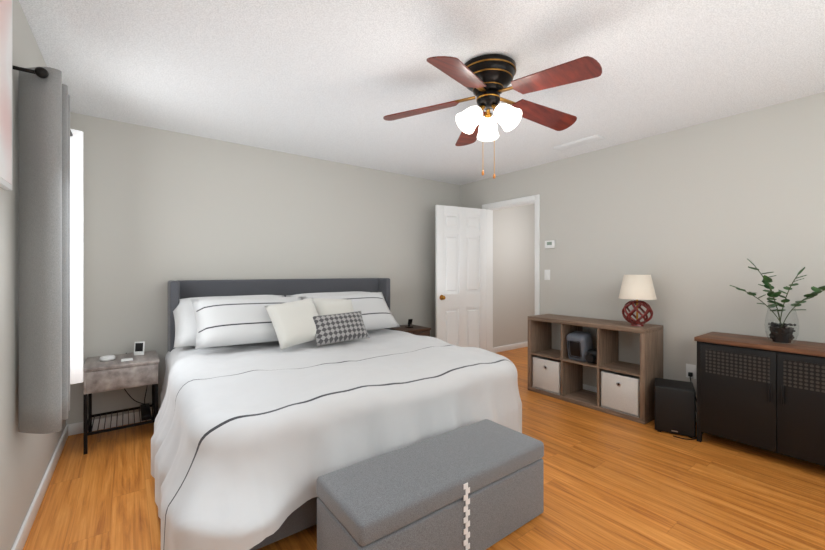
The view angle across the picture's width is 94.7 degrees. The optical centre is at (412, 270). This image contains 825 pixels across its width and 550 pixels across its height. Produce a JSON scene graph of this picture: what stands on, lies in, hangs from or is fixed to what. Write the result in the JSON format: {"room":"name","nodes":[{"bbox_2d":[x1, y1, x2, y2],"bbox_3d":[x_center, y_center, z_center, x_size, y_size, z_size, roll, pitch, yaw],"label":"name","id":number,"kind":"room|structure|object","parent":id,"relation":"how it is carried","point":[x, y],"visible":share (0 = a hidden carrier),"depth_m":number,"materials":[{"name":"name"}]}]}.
{"room":"bedroom","nodes":[
{"label":"bedroom","id":0,"kind":"room"},
{"bbox_2d":[0,0,65,549],"bbox_3d":[-1.236,0.020,0.886,0.122,2.440,4.900,0,0,-36],"label":"wall","id":1,"kind":"structure","parent":0,"point":[25,458],"depth_m":1.62,"materials":[{"name":"grey paint"}]},
{"bbox_2d":[0,0,11,190],"bbox_3d":[-1.375,-0.740,1.199,0.023,0.840,0.770,0,0,-36],"label":"picture frame","id":2,"kind":"object","parent":1,"relation":"attached to","point":[5,5],"visible":1,"depth_m":1.44,"materials":[{"name":"white"}]},
{"bbox_2d":[12,65,82,433],"bbox_3d":[-1.882,-0.087,2.008,0.163,1.555,1.109,0,0,-36],"label":"curtain","id":3,"kind":"object","parent":1,"relation":"attached to","point":[50,152],"visible":1,"depth_m":1.62,"materials":[{"name":"grey fabric"}]},
{"bbox_2d":[11,384,696,549],"bbox_3d":[0.432,1.198,2.235,4.165,0.085,4.708,0,0,-36],"label":"baseboard","id":4,"kind":"structure","parent":1,"relation":"attached to","point":[22,536],"depth_m":2.43,"materials":[{"name":"white"}]},
{"bbox_2d":[66,112,534,424],"bbox_3d":[-0.005,0.020,4.892,6.840,2.440,0.120,0,0,-37],"label":"wall","id":5,"kind":"structure","parent":0,"point":[160,206],"depth_m":3.58,"materials":[{"name":"grey paint"}]},
{"bbox_2d":[19,0,824,184],"bbox_3d":[1.350,-1.230,2.927,7.040,0.060,4.890,0,0,-37],"label":"ceiling","id":6,"kind":"structure","parent":0,"point":[319,79],"depth_m":2.23,"materials":[{"name":"paint"}]},
{"bbox_2d":[383,54,601,178],"bbox_3d":[0.479,-0.872,2.221,1.236,0.654,1.205,0,0,-37],"label":"ceiling fan","id":7,"kind":"object","parent":6,"relation":"attached to","point":[487,76],"depth_m":2.15,"materials":[{"name":"brown wood"}]},
{"bbox_2d":[553,135,604,150],"bbox_3d":[1.545,-1.192,3.550,0.140,0.016,0.430,0,0,-37],"label":"ceiling vent","id":8,"kind":"object","parent":6,"relation":"in","point":[593,138],"visible":1,"depth_m":3.51,"materials":[{"name":"white"}]},
{"bbox_2d":[23,347,824,549],"bbox_3d":[1.350,1.270,2.927,7.040,0.060,4.890,0,0,-37],"label":"floor","id":9,"kind":"structure","parent":0,"point":[611,482],"depth_m":2.14,"materials":[{"name":"brown wood"}]},
{"bbox_2d":[83,341,159,454],"bbox_3d":[-2.183,0.897,2.864,0.436,0.685,0.450,0,0,-37],"label":"nightstand","id":10,"kind":"object","parent":9,"relation":"on","point":[138,368],"visible":1,"depth_m":2.74,"materials":[{"name":"grey wood"}]},
{"bbox_2d":[151,278,521,549],"bbox_3d":[-0.600,0.660,2.874,2.279,1.160,2.364,0,0,-37],"label":"bed","id":11,"kind":"object","parent":9,"relation":"on","point":[271,387],"visible":0.98,"depth_m":2.07,"materials":[{"name":"fabric"}]},
{"bbox_2d":[173,295,283,347],"bbox_3d":[-1.501,0.400,3.239,0.940,0.190,0.500,0,42,-37],"label":"pillow","id":12,"kind":"object","parent":11,"relation":"on","point":[184,321],"depth_m":2.99,"materials":[{"name":"white fabric"}]},
{"bbox_2d":[265,297,318,349],"bbox_3d":[-0.917,0.405,3.028,0.400,0.400,0.150,-9,-32,-40],"label":"pillow","id":13,"kind":"object","parent":11,"relation":"on","point":[295,322],"depth_m":2.95,"materials":[{"name":"white fabric"}]},
{"bbox_2d":[286,291,365,296],"bbox_3d":[-0.743,0.400,3.810,0.940,0.190,0.500,0,42,-37],"label":"pillow","id":14,"kind":"object","parent":11,"relation":"on","point":[326,293],"depth_m":3.77,"materials":[{"name":"white fabric"}]},
{"bbox_2d":[312,298,353,315],"bbox_3d":[-0.669,0.405,3.314,0.400,0.400,0.150,5,-41,-35],"label":"pillow","id":15,"kind":"object","parent":11,"relation":"on","point":[323,306],"depth_m":3.29,"materials":[{"name":"white fabric"}]},
{"bbox_2d":[390,319,430,335],"bbox_3d":[-0.056,0.903,4.502,0.410,0.673,0.402,0,0,-37],"label":"nightstand","id":16,"kind":"object","parent":9,"relation":"on","point":[410,328],"visible":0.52,"depth_m":4.43,"materials":[{"name":"brown wood"}]},
{"bbox_2d":[316,419,543,549],"bbox_3d":[0.133,1.054,1.776,1.070,0.371,0.404,0,0,-37],"label":"bench","id":17,"kind":"object","parent":9,"relation":"on","point":[469,487],"visible":1,"depth_m":1.61,"materials":[{"name":"fabric"}]},
{"bbox_2d":[528,314,662,424],"bbox_3d":[1.682,0.855,3.621,0.385,0.770,1.120,0,0,-37],"label":"shelf unit","id":18,"kind":"object","parent":9,"relation":"on","point":[626,390],"visible":0.95,"depth_m":3.47,"materials":[{"name":"brown wood"}]},
{"bbox_2d":[619,275,656,325],"bbox_3d":[1.930,0.251,3.263,0.284,0.437,0.284,0,0,-37],"label":"lamp","id":19,"kind":"object","parent":18,"relation":"on","point":[635,287],"visible":1,"depth_m":3.18,"materials":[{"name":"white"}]},
{"bbox_2d":[655,378,695,437],"bbox_3d":[2.050,1.062,2.978,0.255,0.355,0.282,0,0,33],"label":"speaker box","id":20,"kind":"object","parent":9,"relation":"on","point":[675,400],"visible":1,"depth_m":2.87,"materials":[{"name":"black"}]},
{"bbox_2d":[694,332,824,465],"bbox_3d":[2.474,0.860,2.537,0.425,0.760,0.879,0,0,-37],"label":"base cabinet","id":21,"kind":"object","parent":9,"relation":"on","point":[755,391],"visible":0.99,"depth_m":2.47,"materials":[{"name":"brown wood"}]},
{"bbox_2d":[730,259,824,343],"bbox_3d":[2.463,0.196,2.535,0.193,0.567,0.567,0,0,-37],"label":"potted plant","id":22,"kind":"object","parent":21,"relation":"on","point":[780,333],"visible":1,"depth_m":2.52,"materials":[{"name":"green plant"}]},
{"bbox_2d":[460,92,824,411],"bbox_3d":[2.117,0.020,3.505,0.120,2.440,4.650,0,0,-37],"label":"wall","id":23,"kind":"structure","parent":0,"point":[687,208],"depth_m":3.17,"materials":[{"name":"grey paint"}]},
{"bbox_2d":[435,205,485,349],"bbox_3d":[0.619,0.218,4.746,0.755,2.027,0.163,0,0,-27],"label":"door","id":24,"kind":"structure","parent":23,"relation":"in","point":[460,232],"depth_m":4.72,"materials":[{"name":"white wood"}]},
{"bbox_2d":[482,194,539,351],"bbox_3d":[1.223,0.186,4.678,0.136,2.108,0.866,0,0,-37],"label":"door frame","id":25,"kind":"structure","parent":23,"relation":"attached to","point":[527,200],"depth_m":4.94,"materials":[{"name":"white wood"}]},
{"bbox_2d":[544,270,549,279],"bbox_3d":[1.496,0.043,4.220,0.010,0.115,0.070,0,0,-37],"label":"switch plate","id":26,"kind":"object","parent":23,"relation":"attached to","point":[546,272],"visible":1,"depth_m":4.22,"materials":[{"name":"white plastic"}]},
{"bbox_2d":[545,240,554,248],"bbox_3d":[1.513,-0.292,4.183,0.026,0.085,0.120,0,0,-37],"label":"thermostat","id":27,"kind":"object","parent":23,"relation":"attached to","point":[548,244],"visible":1,"depth_m":4.16,"materials":[{"name":"white plastic"}]},
{"bbox_2d":[673,364,702,439],"bbox_3d":[2.155,1.006,2.961,0.473,0.466,0.184,0,0,-37],"label":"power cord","id":28,"kind":"object","parent":23,"relation":"attached to","point":[690,369],"visible":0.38,"depth_m":3.13,"materials":[{"name":"black plastic"}]},
{"bbox_3d":[2.267,0.020,5.483,2.500,2.440,1.670,0,0,-37],"label":"wall","id":29,"kind":"structure","parent":0,"visible":0},
{"bbox_2d":[493,341,527,352],"bbox_3d":[2.183,1.198,5.495,2.380,0.085,1.550,0,0,-37],"label":"baseboard","id":30,"kind":"structure","parent":29,"relation":"attached to","point":[522,344],"depth_m":5.96,"materials":[{"name":"white"}]}
]}

